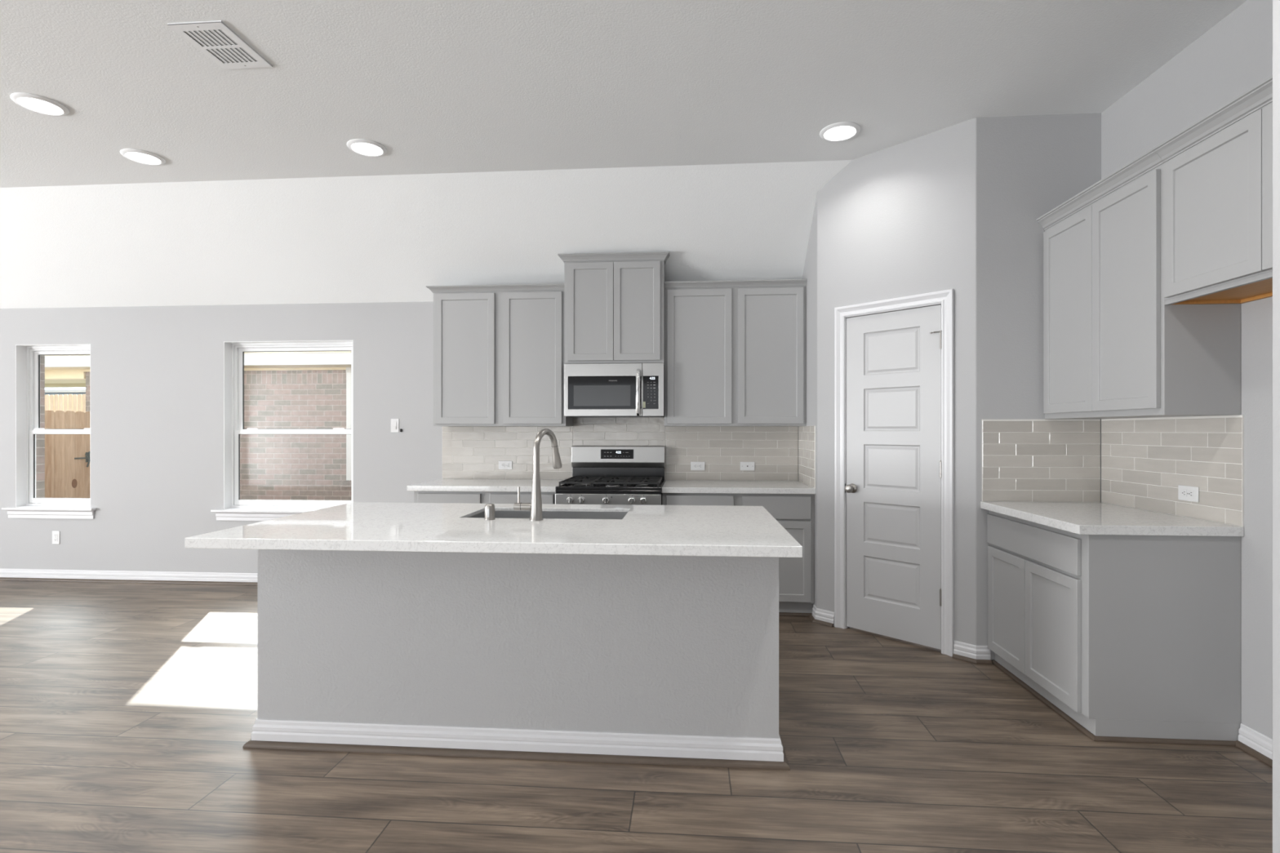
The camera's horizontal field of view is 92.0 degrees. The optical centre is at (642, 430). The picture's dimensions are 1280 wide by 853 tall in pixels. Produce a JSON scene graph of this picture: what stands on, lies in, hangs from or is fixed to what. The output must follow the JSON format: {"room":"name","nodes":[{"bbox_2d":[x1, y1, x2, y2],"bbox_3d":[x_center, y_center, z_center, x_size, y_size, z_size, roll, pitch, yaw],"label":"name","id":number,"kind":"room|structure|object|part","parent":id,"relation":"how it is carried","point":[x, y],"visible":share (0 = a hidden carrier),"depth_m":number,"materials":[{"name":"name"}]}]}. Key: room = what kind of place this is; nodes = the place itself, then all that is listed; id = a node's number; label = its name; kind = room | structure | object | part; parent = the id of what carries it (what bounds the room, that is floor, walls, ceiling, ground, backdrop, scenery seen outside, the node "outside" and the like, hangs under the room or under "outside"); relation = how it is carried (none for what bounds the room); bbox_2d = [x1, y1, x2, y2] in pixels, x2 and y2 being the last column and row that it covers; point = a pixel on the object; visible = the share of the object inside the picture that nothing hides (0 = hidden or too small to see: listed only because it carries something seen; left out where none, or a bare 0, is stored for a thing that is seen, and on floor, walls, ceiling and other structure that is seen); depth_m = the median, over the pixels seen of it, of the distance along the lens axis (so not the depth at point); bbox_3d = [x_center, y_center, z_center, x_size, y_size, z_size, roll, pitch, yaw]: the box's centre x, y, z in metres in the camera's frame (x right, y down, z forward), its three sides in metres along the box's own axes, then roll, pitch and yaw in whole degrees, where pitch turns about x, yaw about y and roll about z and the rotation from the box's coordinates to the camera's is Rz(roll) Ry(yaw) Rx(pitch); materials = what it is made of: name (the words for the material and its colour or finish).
{"room":"kitchen","nodes":[
{"label":"kitchen","id":0,"kind":"room"},
{"bbox_2d":[35,355,44,497],"bbox_3d":[-3.685,0.315,5.573,13.204,2.600,0.090,0,0,4],"label":"wall","id":1,"kind":"structure","parent":0,"point":[40,438],"depth_m":5.73,"materials":[{"name":"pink brick"}]},
{"bbox_2d":[0,301,711,573],"bbox_3d":[-4.410,0.100,5.453,11.576,2.430,0.140,0,0,4],"label":"wall","id":2,"kind":"structure","parent":0,"point":[157,372],"depth_m":5.36,"materials":[{"name":"paint"}]},
{"bbox_2d":[1,344,96,519],"bbox_3d":[-5.208,0.004,5.491,0.855,1.532,0.185,0,0,4],"label":"window","id":3,"kind":"structure","parent":2,"relation":"in","point":[27,356],"depth_m":5.53,"materials":[{"name":"white plastic"}]},
{"bbox_3d":[-5.188,-0.044,5.555,0.715,1.437,0.055,0,0,4],"label":"frame","id":4,"kind":"part","parent":3,"relation":"part of","materials":[{"name":"white plastic"}]},
{"bbox_3d":[-5.189,0.321,5.542,0.655,0.659,0.024,0,0,4],"label":"sash","id":5,"kind":"part","parent":3,"relation":"part of","materials":[{"name":"white plastic"}]},
{"bbox_3d":[-5.188,-0.044,5.559,0.671,1.393,0.038,0,0,4],"label":"frame","id":6,"kind":"part","parent":3,"relation":"part of","materials":[{"name":"white plastic"}]},
{"bbox_3d":[-5.187,-0.350,5.569,0.623,0.740,0.022,0,0,4],"label":"sash","id":7,"kind":"part","parent":3,"relation":"part of","materials":[{"name":"white plastic"}]},
{"bbox_2d":[52,530,59,544],"bbox_3d":[-5.165,0.939,5.436,0.070,0.115,0.007,0,0,4],"label":"power outlet","id":8,"kind":"object","parent":2,"relation":"attached to","point":[55,535],"visible":1,"depth_m":5.43,"materials":[{"name":"white plastic"}]},
{"bbox_2d":[0,568,257,585],"bbox_3d":[-5.871,1.268,5.476,8.460,0.092,0.036,0,0,4],"label":"baseboard","id":9,"kind":"structure","parent":2,"relation":"attached to","point":[82,575],"depth_m":5.37,"materials":[{"name":"white paint"}]},
{"bbox_3d":[-5.871,1.304,5.468,8.460,0.019,0.019,0,0,4],"label":"shoe molding","id":10,"kind":"part","parent":9,"relation":"part of","materials":[{"name":"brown wood"}]},
{"bbox_2d":[210,340,353,520],"bbox_3d":[-3.042,-0.001,5.326,1.300,1.540,0.185,0,0,4],"label":"window","id":11,"kind":"structure","parent":2,"relation":"in","point":[235,508],"depth_m":5.37,"materials":[{"name":"white plastic"}]},
{"bbox_3d":[-3.023,0.321,5.376,1.100,0.659,0.024,0,0,4],"label":"sash","id":12,"kind":"part","parent":11,"relation":"part of","materials":[{"name":"white plastic"}]},
{"bbox_3d":[-3.021,-0.354,5.403,1.068,0.748,0.022,0,0,4],"label":"sash","id":13,"kind":"part","parent":11,"relation":"part of","materials":[{"name":"white plastic"}]},
{"bbox_2d":[391,418,399,432],"bbox_3d":[-2.086,-0.045,5.200,0.070,0.115,0.011,0,0,4],"label":"light switch","id":14,"kind":"object","parent":2,"relation":"attached to","point":[394,422],"visible":1,"depth_m":5.20,"materials":[{"name":"white plastic"}]},
{"bbox_2d":[426,283,573,426],"bbox_3d":[-1.132,-0.586,4.959,1.099,1.096,0.348,0,0,4],"label":"upper cabinet","id":15,"kind":"object","parent":2,"relation":"attached to","point":[499,349],"visible":0.94,"depth_m":4.81,"materials":[{"name":"grey paint"}]},
{"bbox_3d":[-1.389,-0.567,4.836,0.473,1.021,0.019,0,0,4],"label":"cabinet door","id":16,"kind":"part","parent":15,"relation":"part of","materials":[{"name":"grey paint"}]},
{"bbox_3d":[-1.132,-1.111,4.959,1.099,0.046,0.348,0,0,4],"label":"crown molding","id":17,"kind":"part","parent":15,"relation":"part of","materials":[{"name":"grey paint"}]},
{"bbox_3d":[-0.854,-0.567,4.795,0.463,1.021,0.019,0,0,4],"label":"cabinet door","id":18,"kind":"part","parent":15,"relation":"part of","materials":[{"name":"grey paint"}]},
{"bbox_2d":[557,251,669,364],"bbox_3d":[-0.205,-0.929,4.856,0.846,0.828,0.410,0,0,4],"label":"upper cabinet","id":19,"kind":"object","parent":2,"relation":"attached to","point":[614,303],"visible":0.94,"depth_m":4.68,"materials":[{"name":"grey paint"}]},
{"bbox_3d":[-0.396,-0.908,4.697,0.353,0.745,0.019,0,0,4],"label":"cabinet door","id":20,"kind":"part","parent":19,"relation":"part of","materials":[{"name":"grey paint"}]},
{"bbox_3d":[-0.209,-1.315,4.806,0.846,0.056,0.311,0,0,4],"label":"crown molding","id":21,"kind":"part","parent":19,"relation":"part of","materials":[{"name":"grey paint"}]},
{"bbox_2d":[564,363,664,417],"bbox_3d":[-0.204,-0.309,4.826,0.757,0.405,0.452,0,0,4],"label":"microwave oven","id":22,"kind":"object","parent":19,"relation":"attached to","point":[591,390],"visible":1,"depth_m":4.67,"materials":[{"name":"silver metal"}]},
{"bbox_3d":[0.082,-0.312,4.652,0.159,0.399,0.021,0,0,4],"label":"control panel","id":23,"kind":"part","parent":22,"relation":"part of","materials":[{"name":"silver metal"}]},
{"bbox_3d":[-0.041,-0.908,4.670,0.353,0.745,0.019,0,0,4],"label":"cabinet door","id":24,"kind":"part","parent":19,"relation":"part of","materials":[{"name":"grey paint"}]},
{"bbox_2d":[663,279,807,426],"bbox_3d":[0.710,-0.586,4.818,1.068,1.096,0.346,0,0,4],"label":"upper cabinet","id":25,"kind":"object","parent":2,"relation":"attached to","point":[735,350],"visible":1,"depth_m":4.67,"materials":[{"name":"grey paint"}]},
{"bbox_3d":[0.433,-0.567,4.697,0.487,1.021,0.019,0,0,4],"label":"cabinet door","id":26,"kind":"part","parent":25,"relation":"part of","materials":[{"name":"grey paint"}]},
{"bbox_3d":[0.698,-1.111,4.666,1.068,0.046,0.042,0,0,4],"label":"crown molding","id":27,"kind":"part","parent":25,"relation":"part of","materials":[{"name":"grey paint"}]},
{"bbox_3d":[0.967,-0.567,4.657,0.488,1.021,0.019,0,0,4],"label":"cabinet door","id":28,"kind":"part","parent":25,"relation":"part of","materials":[{"name":"grey paint"}]},
{"bbox_2d":[0,0,1247,308],"bbox_3d":[-4.018,-1.425,1.075,13.024,1.000,8.932,0,0,4],"label":"ceiling","id":29,"kind":"structure","parent":0,"point":[517,135],"depth_m":3.51,"materials":[{"name":"paint"}]},
{"bbox_2d":[9,92,69,115],"bbox_3d":[-3.286,-1.778,3.371,0.232,0.014,0.232,0,0,4],"label":"recessed light","id":30,"kind":"object","parent":29,"relation":"in","point":[38,104],"visible":1,"depth_m":3.36,"materials":[{"name":"white plastic"}]},
{"bbox_2d":[17,97,62,113],"bbox_3d":[-3.286,-1.781,3.371,0.177,0.007,0.177,0,0,4],"label":"diffuser","id":31,"kind":"object","parent":30,"relation":"attached to","point":[38,104],"depth_m":3.37,"materials":[{"name":"white plastic"}]},
{"bbox_2d":[120,148,165,165],"bbox_3d":[-3.246,-1.778,4.015,0.232,0.014,0.232,0,0,4],"label":"recessed light","id":32,"kind":"object","parent":29,"relation":"in","point":[140,156],"visible":1,"depth_m":4.00,"materials":[{"name":"white"}]},
{"bbox_2d":[125,151,160,163],"bbox_3d":[-3.246,-1.781,4.015,0.177,0.007,0.177,0,0,4],"label":"diffuser","id":33,"kind":"object","parent":32,"relation":"attached to","point":[138,157],"depth_m":4.01,"materials":[{"name":"white plastic"}]},
{"bbox_2d":[167,20,272,69],"bbox_3d":[-1.943,-1.780,2.859,0.250,0.008,0.332,0,0,4],"label":"ceiling vent","id":34,"kind":"object","parent":29,"relation":"in","point":[217,41],"visible":1,"depth_m":2.84,"materials":[{"name":"white plastic"}]},
{"bbox_2d":[346,138,386,156],"bbox_3d":[-1.733,-1.778,3.886,0.232,0.014,0.232,0,0,4],"label":"recessed light","id":35,"kind":"object","parent":29,"relation":"in","point":[364,147],"visible":1,"depth_m":3.87,"materials":[{"name":"white"}]},
{"bbox_2d":[351,142,382,155],"bbox_3d":[-1.733,-1.781,3.886,0.177,0.007,0.177,0,0,4],"label":"diffuser","id":36,"kind":"object","parent":35,"relation":"attached to","point":[362,148],"depth_m":3.89,"materials":[{"name":"white plastic"}]},
{"bbox_2d":[819,121,860,142],"bbox_3d":[1.176,-1.778,3.678,0.232,0.014,0.232,0,0,4],"label":"recessed light","id":37,"kind":"object","parent":29,"relation":"in","point":[842,131],"visible":1,"depth_m":3.67,"materials":[{"name":"white"}]},
{"bbox_2d":[824,125,855,139],"bbox_3d":[1.176,-1.781,3.678,0.177,0.007,0.177,0,0,4],"label":"diffuser","id":38,"kind":"object","parent":37,"relation":"attached to","point":[831,132],"depth_m":3.68,"materials":[{"name":"white plastic"}]},
{"bbox_2d":[0,580,1272,852],"bbox_3d":[-4.007,1.339,1.024,12.954,0.050,8.732,0,0,4],"label":"floor","id":39,"kind":"structure","parent":0,"point":[128,711],"depth_m":2.33,"materials":[{"name":"brown wood"}]},
{"bbox_2d":[413,491,555,504],"bbox_3d":[-1.131,0.877,4.816,1.072,0.873,0.628,0,0,4],"label":"base cabinet","id":40,"kind":"object","parent":39,"relation":"on","point":[457,497],"visible":0.19,"depth_m":4.51,"materials":[{"name":"grey paint"}]},
{"bbox_3d":[-1.419,0.540,4.533,0.471,0.161,0.019,0,0,4],"label":"drawer","id":41,"kind":"part","parent":40,"relation":"part of","materials":[{"name":"grey paint"}]},
{"bbox_2d":[407,479,564,492],"bbox_3d":[-1.149,0.420,4.807,1.108,0.040,0.651,0,0,4],"label":"countertop","id":42,"kind":"structure","parent":40,"relation":"on","point":[440,485],"depth_m":4.55,"materials":[{"name":"white stone"}]},
{"bbox_3d":[-0.879,0.540,4.492,0.471,0.161,0.019,0,0,4],"label":"drawer","id":43,"kind":"part","parent":40,"relation":"part of","materials":[{"name":"grey paint"}]},
{"bbox_2d":[242,549,790,770],"bbox_3d":[-0.510,0.877,2.910,2.237,0.873,0.871,0,0,4],"label":"kitchen island","id":44,"kind":"object","parent":39,"relation":"on","point":[649,660],"visible":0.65,"depth_m":2.51,"materials":[{"name":"paint"}]},
{"bbox_2d":[184,502,802,557],"bbox_3d":[-0.536,0.420,2.805,2.279,0.040,1.159,0,0,4],"label":"island countertop","id":45,"kind":"structure","parent":44,"relation":"on","point":[708,531],"depth_m":2.45,"materials":[{"name":"white stone"}]},
{"bbox_2d":[484,503,495,519],"bbox_3d":[-0.691,0.365,2.797,0.048,0.071,0.048,0,0,4],"label":"air gap cap","id":46,"kind":"object","parent":45,"relation":"in","point":[489,508],"visible":1,"depth_m":2.78,"materials":[{"name":"silver metal"}]},
{"bbox_2d":[513,428,561,520],"bbox_3d":[-0.455,0.194,2.851,0.120,0.412,0.283,0,0,39],"label":"kitchen faucet","id":47,"kind":"object","parent":45,"relation":"on","point":[535,506],"visible":1,"depth_m":2.77,"materials":[{"name":"silver metal"}]},
{"bbox_3d":[-0.557,0.288,2.783,0.011,0.073,0.011,0,0,4],"label":"handle lever","id":48,"kind":"part","parent":47,"relation":"part of","materials":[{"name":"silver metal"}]},
{"bbox_2d":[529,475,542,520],"bbox_3d":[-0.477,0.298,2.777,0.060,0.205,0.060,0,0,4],"label":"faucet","id":49,"kind":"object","parent":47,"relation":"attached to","point":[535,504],"depth_m":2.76,"materials":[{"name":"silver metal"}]},
{"bbox_2d":[468,511,627,519],"bbox_3d":[-0.457,0.545,3.016,0.759,0.258,0.378,0,0,4],"label":"sink","id":50,"kind":"object","parent":45,"relation":"in","point":[498,514],"visible":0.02,"depth_m":3.20,"materials":[{"name":"silver metal"}]},
{"bbox_3d":[-0.511,1.304,2.895,2.237,0.021,0.842,0,0,4],"label":"shoe molding","id":51,"kind":"part","parent":44,"relation":"part of","materials":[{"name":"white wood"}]},
{"bbox_3d":[-0.510,1.256,2.906,2.194,0.092,0.820,0,0,4],"label":"baseboard","id":52,"kind":"part","parent":44,"relation":"part of","materials":[{"name":"white paint"}]},
{"bbox_2d":[555,445,665,505],"bbox_3d":[-0.222,0.718,4.685,0.757,1.192,0.737,0,0,4],"label":"gas range","id":53,"kind":"object","parent":39,"relation":"on","point":[634,475],"visible":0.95,"depth_m":4.96,"materials":[{"name":"silver metal"}]},
{"bbox_3d":[-0.512,0.489,4.377,0.052,0.052,0.034,0,0,4],"label":"knob","id":54,"kind":"part","parent":53,"relation":"part of","materials":[{"name":"silver metal"}]},
{"bbox_3d":[-0.434,0.489,4.371,0.052,0.052,0.034,0,0,4],"label":"knob","id":55,"kind":"part","parent":53,"relation":"part of","materials":[{"name":"silver metal"}]},
{"bbox_3d":[-0.257,0.489,4.358,0.052,0.052,0.034,0,0,4],"label":"knob","id":56,"kind":"part","parent":53,"relation":"part of","materials":[{"name":"silver metal"}]},
{"bbox_3d":[-0.244,0.493,4.389,0.757,0.092,0.030,0,0,4],"label":"control panel","id":57,"kind":"part","parent":53,"relation":"part of","materials":[{"name":"silver metal"}]},
{"bbox_2d":[555,480,664,494],"bbox_3d":[-0.222,0.421,4.684,0.757,0.050,0.619,0,0,4],"label":"cooktop","id":58,"kind":"object","parent":53,"relation":"in","point":[564,488],"depth_m":4.39,"materials":[{"name":"black metal"}]},
{"bbox_3d":[-0.225,0.411,4.648,0.116,0.014,0.116,0,0,4],"label":"burner","id":59,"kind":"part","parent":53,"relation":"part of","materials":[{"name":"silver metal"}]},
{"bbox_3d":[-0.204,0.186,4.982,0.266,0.076,0.009,0,0,4],"label":"display panel","id":60,"kind":"part","parent":53,"relation":"part of","materials":[{"name":"black glass"}]},
{"bbox_3d":[-0.074,0.489,4.344,0.052,0.052,0.034,0,0,4],"label":"knob","id":61,"kind":"part","parent":53,"relation":"part of","materials":[{"name":"silver metal"}]},
{"bbox_3d":[0.006,0.489,4.338,0.052,0.052,0.034,0,0,4],"label":"knob","id":62,"kind":"part","parent":53,"relation":"part of","materials":[{"name":"silver metal"}]},
{"bbox_2d":[662,493,814,616],"bbox_3d":[0.697,0.877,4.677,1.071,0.873,0.628,0,0,4],"label":"base cabinet","id":63,"kind":"object","parent":39,"relation":"on","point":[795,513],"visible":0.38,"depth_m":4.34,"materials":[{"name":"grey paint"}]},
{"bbox_3d":[0.409,0.540,4.394,0.477,0.161,0.019,0,0,4],"label":"drawer","id":64,"kind":"part","parent":63,"relation":"part of","materials":[{"name":"grey paint"}]},
{"bbox_2d":[662,480,815,493],"bbox_3d":[0.696,0.420,4.666,1.072,0.040,0.651,0,0,4],"label":"countertop","id":65,"kind":"structure","parent":63,"relation":"on","point":[669,486],"depth_m":4.42,"materials":[{"name":"white stone"}]},
{"bbox_3d":[0.945,0.540,4.353,0.477,0.161,0.019,0,0,4],"label":"drawer","id":66,"kind":"part","parent":63,"relation":"part of","materials":[{"name":"grey paint"}]},
{"bbox_3d":[0.945,0.917,4.353,0.477,0.566,0.019,0,0,4],"label":"cabinet door","id":67,"kind":"part","parent":63,"relation":"part of","materials":[{"name":"grey paint"}]},
{"bbox_3d":[0.678,1.305,4.429,1.069,0.017,0.017,0,0,4],"label":"shoe molding","id":68,"kind":"part","parent":63,"relation":"part of","materials":[{"name":"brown wood"}]},
{"bbox_2d":[986,510,1240,746],"bbox_3d":[2.227,0.877,3.041,0.627,0.873,0.896,0,0,4],"label":"base cabinet","id":69,"kind":"object","parent":39,"relation":"on","point":[1126,638],"visible":0.96,"depth_m":2.62,"materials":[{"name":"grey paint"}]},
{"bbox_3d":[1.942,0.934,3.290,0.019,0.576,0.382,0,0,4],"label":"cabinet door","id":70,"kind":"part","parent":69,"relation":"part of","materials":[{"name":"grey paint"}]},
{"bbox_3d":[1.926,0.549,3.084,0.019,0.162,0.812,0,0,4],"label":"drawer","id":71,"kind":"part","parent":69,"relation":"part of","materials":[{"name":"grey paint"}]},
{"bbox_3d":[1.911,0.934,2.887,0.019,0.576,0.418,0,0,4],"label":"cabinet door","id":72,"kind":"part","parent":69,"relation":"part of","materials":[{"name":"grey paint"}]},
{"bbox_2d":[980,501,1244,536],"bbox_3d":[2.214,0.420,3.042,0.653,0.040,0.895,0,0,4],"label":"countertop","id":73,"kind":"structure","parent":69,"relation":"on","point":[1077,517],"depth_m":2.79,"materials":[{"name":"white stone"}]},
{"bbox_3d":[2.233,1.306,3.040,0.574,0.015,0.896,0,0,4],"label":"shoe molding","id":74,"kind":"part","parent":69,"relation":"part of","materials":[{"name":"brown wood"}]},
{"bbox_2d":[801,112,1101,660],"bbox_3d":[1.778,-0.260,4.067,0.597,3.150,2.037,0,0,-42],"label":"wall","id":75,"kind":"structure","parent":0,"point":[958,206],"depth_m":3.56,"materials":[{"name":"paint"}]},
{"bbox_2d":[442,417,815,488],"bbox_3d":[-0.234,0.097,4.740,2.940,0.606,0.646,0,0,4],"label":"backsplash","id":76,"kind":"structure","parent":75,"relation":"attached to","point":[778,453],"depth_m":5.03,"materials":[{"name":"tile"}]},
{"bbox_2d":[498,461,511,469],"bbox_3d":[-1.137,0.283,5.121,0.115,0.070,0.007,0,0,4],"label":"power outlet","id":77,"kind":"object","parent":76,"relation":"attached to","point":[502,464],"visible":1,"depth_m":5.12,"materials":[{"name":"white plastic"}]},
{"bbox_2d":[690,462,705,470],"bbox_3d":[0.449,0.284,5.000,0.115,0.070,0.007,0,0,4],"label":"power outlet","id":78,"kind":"object","parent":76,"relation":"attached to","point":[694,465],"visible":1,"depth_m":5.00,"materials":[{"name":"white plastic"}]},
{"bbox_2d":[740,462,754,470],"bbox_3d":[0.845,0.283,4.970,0.115,0.070,0.008,0,0,4],"label":"wall jack","id":79,"kind":"object","parent":76,"relation":"attached to","point":[744,465],"visible":1,"depth_m":4.97,"materials":[{"name":"white plastic"}]},
{"bbox_2d":[808,604,834,626],"bbox_3d":[1.214,1.268,4.237,0.082,0.092,0.234,0,0,-24],"label":"baseboard","id":80,"kind":"structure","parent":75,"relation":"attached to","point":[820,616],"depth_m":4.21,"materials":[{"name":"white paint"}]},
{"bbox_3d":[1.207,1.304,4.234,0.067,0.019,0.234,0,0,-24],"label":"shoe molding","id":81,"kind":"part","parent":80,"relation":"part of","materials":[{"name":"brown wood"}]},
{"bbox_2d":[834,288,954,657],"bbox_3d":[1.575,0.243,3.893,0.175,2.140,0.756,0,0,-43],"label":"door","id":82,"kind":"structure","parent":75,"relation":"in","point":[894,358],"depth_m":3.86,"materials":[{"name":"white paint"}]},
{"bbox_3d":[1.360,0.378,4.044,0.068,0.062,0.062,0,0,-43],"label":"knob","id":83,"kind":"part","parent":82,"relation":"part of","materials":[{"name":"silver metal"}]},
{"bbox_2d":[952,640,992,664],"bbox_3d":[1.881,1.268,3.524,0.203,0.092,0.070,0,0,31],"label":"baseboard","id":84,"kind":"structure","parent":75,"relation":"attached to","point":[964,651],"depth_m":3.52,"materials":[{"name":"white paint"}]},
{"bbox_3d":[1.877,1.304,3.517,0.203,0.019,0.055,0,0,30],"label":"shoe molding","id":85,"kind":"part","parent":84,"relation":"part of","materials":[{"name":"brown wood"}]},
{"bbox_2d":[1101,0,1272,738],"bbox_3d":[2.349,-0.260,-0.154,0.100,3.150,7.450,0,0,4],"label":"wall","id":86,"kind":"structure","parent":0,"point":[1234,55],"depth_m":2.57,"materials":[{"name":"paint"}]},
{"bbox_2d":[982,414,1244,527],"bbox_3d":[2.219,0.167,3.044,0.645,0.466,0.893,0,0,4],"label":"backsplash","id":87,"kind":"structure","parent":86,"relation":"attached to","point":[1144,461],"depth_m":3.29,"materials":[{"name":"tile"}]},
{"bbox_2d":[1177,484,1199,502],"bbox_3d":[2.516,0.288,2.847,0.007,0.070,0.115,0,0,4],"label":"power outlet","id":88,"kind":"object","parent":87,"relation":"attached to","point":[1187,493],"visible":1,"depth_m":2.84,"materials":[{"name":"white plastic"}]},
{"bbox_2d":[1182,488,1186,497],"bbox_3d":[2.515,0.288,2.867,0.002,0.033,0.027,0,0,4],"label":"receptacle","id":89,"kind":"object","parent":88,"relation":"attached to","point":[1184,491],"depth_m":2.86,"materials":[{"name":"white plastic"}]},
{"bbox_2d":[1188,489,1193,497],"bbox_3d":[2.512,0.288,2.828,0.002,0.033,0.027,0,0,4],"label":"receptacle","id":90,"kind":"object","parent":88,"relation":"attached to","point":[1190,491],"depth_m":2.83,"materials":[{"name":"white plastic"}]},
{"bbox_2d":[1036,147,1240,418],"bbox_3d":[2.367,-0.632,3.038,0.348,1.130,0.880,0,0,4],"label":"upper cabinet","id":91,"kind":"object","parent":86,"relation":"attached to","point":[1113,348],"visible":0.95,"depth_m":2.83,"materials":[{"name":"grey paint"}]},
{"bbox_3d":[2.244,-0.607,3.258,0.019,1.018,0.416,0,0,4],"label":"cabinet door","id":92,"kind":"part","parent":91,"relation":"part of","materials":[{"name":"grey paint"}]},
{"bbox_3d":[2.216,-1.165,3.050,0.045,0.064,0.880,0,0,4],"label":"crown molding","id":93,"kind":"part","parent":91,"relation":"part of","materials":[{"name":"grey paint"}]},
{"bbox_3d":[2.212,-0.607,2.838,0.019,1.018,0.421,0,0,4],"label":"cabinet door","id":94,"kind":"part","parent":91,"relation":"part of","materials":[{"name":"grey paint"}]},
{"bbox_2d":[1153,75,1272,305],"bbox_3d":[2.299,-0.865,2.142,0.348,0.666,0.914,0,0,4],"label":"upper cabinet","id":95,"kind":"object","parent":86,"relation":"attached to","point":[1218,169],"visible":0.92,"depth_m":2.32,"materials":[{"name":"grey paint"}]},
{"bbox_3d":[2.147,-1.165,2.154,0.045,0.064,0.914,0,0,4],"label":"crown molding","id":96,"kind":"part","parent":95,"relation":"part of","materials":[{"name":"grey paint"}]},
{"bbox_3d":[2.142,-0.840,1.923,0.019,0.564,0.440,0,0,4],"label":"cabinet door","id":97,"kind":"part","parent":95,"relation":"part of","materials":[{"name":"grey paint"}]},
{"bbox_2d":[1235,723,1272,767],"bbox_3d":[2.455,1.268,2.128,0.036,0.092,0.912,0,0,4],"label":"baseboard","id":98,"kind":"structure","parent":86,"relation":"attached to","point":[1251,741],"depth_m":2.50,"materials":[{"name":"white paint"}]},
{"bbox_3d":[2.447,1.304,2.129,0.019,0.019,0.912,0,0,4],"label":"shoe molding","id":99,"kind":"part","parent":98,"relation":"part of","materials":[{"name":"brown wood"}]},
{"bbox_2d":[1272,0,1279,852],"bbox_3d":[2.093,-0.245,1.639,0.684,3.120,0.117,0,0,4],"label":"wall","id":100,"kind":"structure","parent":0,"point":[1276,3],"depth_m":1.71,"materials":[{"name":"paint"}]},
{"label":"outside","id":101,"kind":"structure","parent":0,"visible":0},
{"bbox_3d":[-4.995,1.610,33.137,65.000,0.090,54.678,0,0,4],"label":"ground","id":102,"kind":"structure","parent":101,"visible":0},
{"bbox_2d":[44,394,85,412],"bbox_3d":[-16.139,0.240,17.788,8.110,2.610,0.020,0,0,4],"label":"picket fence","id":103,"kind":"object","parent":102,"relation":"on","point":[74,402],"visible":0.12,"depth_m":17.82,"materials":[{"name":"beige wood"}]},
{"bbox_2d":[44,386,85,395],"bbox_3d":[-21.030,-0.736,26.711,14.600,4.600,6.730,0,0,4],"label":"house","id":104,"kind":"structure","parent":102,"relation":"on","point":[74,390],"depth_m":23.49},
{"bbox_2d":[44,410,90,497],"bbox_3d":[-8.032,0.628,7.609,0.115,1.833,3.228,0,0,4],"label":"wooden gate","id":105,"kind":"object","parent":102,"relation":"on","point":[67,456],"visible":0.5,"depth_m":8.53,"materials":[{"name":"wood"}]},
{"bbox_2d":[44,351,351,500],"bbox_3d":[-3.814,-1.010,11.147,15.900,5.150,5.350,0,0,4],"label":"neighboring house","id":106,"kind":"structure","parent":102,"relation":"on","point":[282,389],"depth_m":9.00,"materials":[{"name":"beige brick"}]},
{"bbox_3d":[-3.585,0.772,8.883,1.500,0.085,0.029,0,0,4],"label":"window sill","id":107,"kind":"part","parent":106,"relation":"part of","materials":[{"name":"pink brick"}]}
]}

